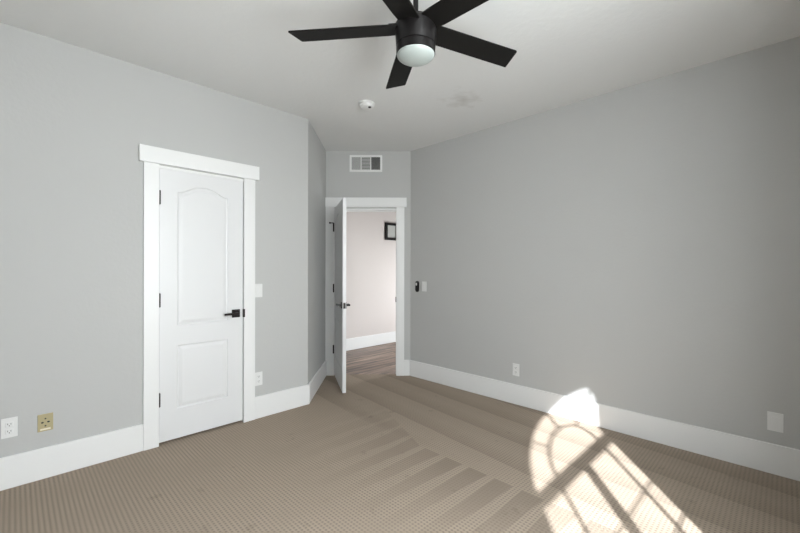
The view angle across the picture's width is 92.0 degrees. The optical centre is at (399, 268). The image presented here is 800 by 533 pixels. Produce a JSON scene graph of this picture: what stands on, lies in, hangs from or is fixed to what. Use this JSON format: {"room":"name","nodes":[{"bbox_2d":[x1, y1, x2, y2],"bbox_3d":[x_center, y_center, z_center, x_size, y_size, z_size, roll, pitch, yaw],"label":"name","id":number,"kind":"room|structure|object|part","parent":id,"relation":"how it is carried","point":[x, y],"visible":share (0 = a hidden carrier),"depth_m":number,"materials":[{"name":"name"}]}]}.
{"room":"empty bedroom","nodes":[
{"label":"empty bedroom","id":0,"kind":"room"},
{"bbox_2d":[0,22,307,457],"bbox_3d":[-2.371,-0.124,2.295,4.093,2.830,0.121,0,0,-45],"label":"wall","id":1,"kind":"structure","parent":0,"point":[74,120],"depth_m":2.56,"materials":[{"name":"grey paint"}]},
{"bbox_2d":[1,416,17,438],"bbox_3d":[-2.303,0.936,2.275,0.070,0.116,0.009,0,0,-45],"label":"wall outlet","id":2,"kind":"object","parent":1,"relation":"attached to","point":[9,426],"visible":1,"depth_m":2.27,"materials":[{"name":"white plastic"}]},
{"bbox_2d":[5,428,12,434],"bbox_3d":[-2.301,0.957,2.274,0.004,0.029,0.034,0,0,45],"label":"receptacle","id":3,"kind":"object","parent":2,"relation":"attached to","point":[8,431],"depth_m":2.27,"materials":[{"name":"white plastic"}]},
{"bbox_2d":[5,421,12,427],"bbox_3d":[-2.301,0.915,2.274,0.004,0.029,0.034,0,0,45],"label":"receptacle","id":4,"kind":"object","parent":2,"relation":"attached to","point":[8,424],"depth_m":2.27,"materials":[{"name":"white plastic"}]},
{"bbox_2d":[37,412,52,431],"bbox_3d":[-2.192,0.948,2.386,0.072,0.106,0.007,0,0,-45],"label":"brass wall plate","id":5,"kind":"object","parent":1,"relation":"attached to","point":[44,421],"visible":1,"depth_m":2.38,"materials":[{"name":"beige"}]},
{"bbox_2d":[0,424,142,490],"bbox_3d":[-2.729,1.195,1.843,2.551,0.190,0.016,0,0,-45],"label":"baseboard","id":6,"kind":"structure","parent":1,"relation":"attached to","point":[23,468],"depth_m":2.45,"materials":[{"name":"white wood"}]},
{"bbox_2d":[139,144,258,450],"bbox_3d":[-1.574,0.206,3.072,0.150,2.172,0.873,0,0,45],"label":"door frame","id":7,"kind":"structure","parent":1,"relation":"attached to","point":[151,157],"depth_m":2.80,"materials":[{"name":"white wood"}]},
{"bbox_2d":[159,168,244,442],"bbox_3d":[-1.541,0.266,3.037,0.085,2.016,0.636,0,0,45],"label":"door","id":8,"kind":"structure","parent":1,"relation":"in","point":[201,311],"depth_m":3.02,"materials":[{"name":"white paint"}]},
{"bbox_3d":[-1.382,0.370,3.165,0.117,0.020,0.041,0,0,-45],"label":"lever","id":9,"kind":"part","parent":8,"relation":"part of","materials":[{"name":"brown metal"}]},
{"bbox_2d":[255,371,261,385],"bbox_3d":[-1.227,0.953,3.350,0.070,0.116,0.009,0,0,-45],"label":"wall outlet","id":10,"kind":"object","parent":1,"relation":"attached to","point":[258,375],"visible":1,"depth_m":3.35,"materials":[{"name":"white plastic"}]},
{"bbox_2d":[255,284,261,296],"bbox_3d":[-1.227,0.187,3.349,0.070,0.116,0.010,0,0,-45],"label":"light switch","id":11,"kind":"object","parent":1,"relation":"attached to","point":[258,287],"visible":1,"depth_m":3.34,"materials":[{"name":"white plastic"}]},
{"bbox_2d":[255,384,309,418],"bbox_3d":[-1.060,1.198,3.512,0.017,0.190,0.541,0,0,45],"label":"baseboard","id":12,"kind":"structure","parent":1,"relation":"attached to","point":[280,401],"depth_m":3.49,"materials":[{"name":"white wood"}]},
{"bbox_2d":[308,120,325,382],"bbox_3d":[-0.951,-0.122,4.200,0.138,2.830,1.000,0,0,0],"label":"wall","id":13,"kind":"structure","parent":0,"point":[316,151],"depth_m":4.11,"materials":[{"name":"grey paint"}]},
{"bbox_2d":[308,360,325,401],"bbox_3d":[-0.887,1.198,4.187,0.016,0.190,0.983,0,0,-1],"label":"baseboard","id":14,"kind":"structure","parent":13,"relation":"attached to","point":[316,381],"depth_m":4.11,"materials":[{"name":"white wood"}]},
{"bbox_2d":[326,151,410,374],"bbox_3d":[-0.500,-0.121,4.760,3.600,2.830,0.120,0,0,0],"label":"wall","id":15,"kind":"structure","parent":0,"point":[394,181],"depth_m":4.70,"materials":[{"name":"grey paint"}]},
{"bbox_2d":[329,198,349,392],"bbox_3d":[-0.683,0.272,4.325,0.147,2.000,0.774,0,0,-16],"label":"door","id":16,"kind":"structure","parent":15,"relation":"in","point":[339,225],"depth_m":4.13,"materials":[{"name":"white paint"}]},
{"bbox_2d":[325,197,406,375],"bbox_3d":[-0.419,0.214,4.745,0.993,2.160,0.150,0,0,0],"label":"door frame","id":17,"kind":"structure","parent":15,"relation":"attached to","point":[330,202],"depth_m":4.68,"materials":[{"name":"white wood"}]},
{"bbox_2d":[350,155,381,171],"bbox_3d":[-0.415,-1.284,4.696,0.396,0.202,0.008,0,0,0],"label":"air vent","id":18,"kind":"object","parent":15,"relation":"in","point":[358,163],"visible":1,"depth_m":4.69,"materials":[{"name":"white metal"}]},
{"bbox_2d":[404,360,408,375],"bbox_3d":[0.082,1.200,4.692,0.065,0.190,0.016,0,0,0],"label":"baseboard","id":19,"kind":"structure","parent":15,"relation":"attached to","point":[406,362],"depth_m":4.68,"materials":[{"name":"white wood"}]},
{"bbox_2d":[346,212,395,349],"bbox_3d":[-0.457,-0.091,6.578,5.300,2.890,0.122,0,0,-45],"label":"wall","id":20,"kind":"structure","parent":0,"point":[370,258],"depth_m":6.46,"materials":[{"name":"grey paint"}]},
{"bbox_2d":[346,331,395,350],"bbox_3d":[-0.482,1.201,6.459,5.100,0.187,0.016,0,0,-45],"label":"baseboard","id":21,"kind":"structure","parent":20,"relation":"attached to","point":[383,338],"depth_m":6.44,"materials":[{"name":"white wood"}]},
{"bbox_2d":[385,222,395,240],"bbox_3d":[-0.147,-0.655,6.777,0.035,0.300,0.300,0,0,45],"label":"picture frame","id":22,"kind":"object","parent":20,"relation":"attached to","point":[390,228],"visible":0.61,"depth_m":6.76,"materials":[{"name":"black wood"}]},
{"bbox_2d":[388,225,395,237],"bbox_3d":[-0.156,-0.655,6.787,0.280,0.280,0.008,0,0,-45],"label":"picture","id":23,"kind":"object","parent":22,"relation":"attached to","point":[391,228],"depth_m":6.79,"materials":[{"name":"grey paper"}]},
{"bbox_2d":[0,342,799,532],"bbox_3d":[-0.774,1.324,4.253,7.886,0.060,8.724,0,0,45],"label":"floor","id":24,"kind":"structure","parent":0,"point":[389,453],"depth_m":2.37,"materials":[{"name":"beige carpet"}]},
{"bbox_2d":[0,0,799,150],"bbox_3d":[-0.726,-1.486,1.799,4.353,0.100,5.314,0,0,45],"label":"ceiling","id":25,"kind":"structure","parent":0,"point":[569,51],"depth_m":2.53,"materials":[{"name":"paint"}]},
{"bbox_2d":[358,100,374,110],"bbox_3d":[-0.290,-1.411,3.345,0.140,0.048,0.140,0,0,0],"label":"smoke detector","id":26,"kind":"object","parent":25,"relation":"attached to","point":[366,105],"visible":1,"depth_m":3.30,"materials":[{"name":"white plastic"}]},
{"bbox_2d":[288,0,516,88],"bbox_3d":[0.043,-1.210,1.846,1.155,0.449,1.162,0,0,0],"label":"ceiling fan","id":27,"kind":"object","parent":25,"relation":"hanging from","point":[417,33],"visible":1,"depth_m":1.82,"materials":[{"name":"black metal"}]},
{"bbox_3d":[-0.267,-1.145,1.875,0.528,0.030,0.121,0,0,6],"label":"blade","id":28,"kind":"part","parent":27,"relation":"part of","materials":[{"name":"black"}]},
{"bbox_3d":[0.015,-1.145,2.177,0.121,0.030,0.528,0,0,-10],"label":"blade","id":29,"kind":"part","parent":27,"relation":"part of","materials":[{"name":"black"}]},
{"bbox_3d":[-0.073,-1.145,1.528,0.121,0.030,0.528,0,0,25],"label":"blade","id":30,"kind":"part","parent":27,"relation":"part of","materials":[{"name":"black"}]},
{"bbox_3d":[0.320,-1.144,1.597,0.528,0.030,0.121,0,0,44],"label":"blade","id":31,"kind":"part","parent":27,"relation":"part of","materials":[{"name":"black"}]},
{"bbox_3d":[0.382,-1.144,1.993,0.528,0.030,0.121,0,0,-27],"label":"blade","id":32,"kind":"part","parent":27,"relation":"part of","materials":[{"name":"black"}]},
{"bbox_2d":[410,36,799,449],"bbox_3d":[1.938,-0.087,2.975,5.000,2.890,0.120,0,0,45],"label":"wall","id":33,"kind":"structure","parent":0,"point":[636,248],"depth_m":3.01,"materials":[{"name":"grey paint"}]},
{"bbox_2d":[415,281,418,291],"bbox_3d":[0.203,0.209,4.608,0.024,0.132,0.050,0,0,-45],"label":"remote","id":34,"kind":"object","parent":33,"relation":"attached to","point":[416,282],"visible":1,"depth_m":4.60,"materials":[{"name":"black plastic"}]},
{"bbox_2d":[422,281,426,290],"bbox_3d":[0.284,0.205,4.537,0.010,0.116,0.070,0,0,-45],"label":"light switch","id":35,"kind":"object","parent":33,"relation":"attached to","point":[424,284],"visible":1,"depth_m":4.53,"materials":[{"name":"white plastic"}]},
{"bbox_2d":[513,363,518,375],"bbox_3d":[1.113,0.968,3.707,0.070,0.116,0.009,0,0,45],"label":"wall outlet","id":36,"kind":"object","parent":33,"relation":"attached to","point":[515,366],"visible":1,"depth_m":3.71,"materials":[{"name":"white plastic"}]},
{"bbox_2d":[410,360,799,480],"bbox_3d":[1.870,1.203,2.944,4.950,0.190,0.016,0,0,45],"label":"baseboard","id":37,"kind":"structure","parent":33,"relation":"attached to","point":[779,460],"depth_m":2.98,"materials":[{"name":"white wood"}]},
{"bbox_2d":[767,411,783,432],"bbox_3d":[2.377,0.969,2.445,0.074,0.118,0.008,0,0,45],"label":"blank wall plate","id":38,"kind":"object","parent":33,"relation":"attached to","point":[775,421],"visible":1,"depth_m":2.44,"materials":[{"name":"white plastic"}]}
]}

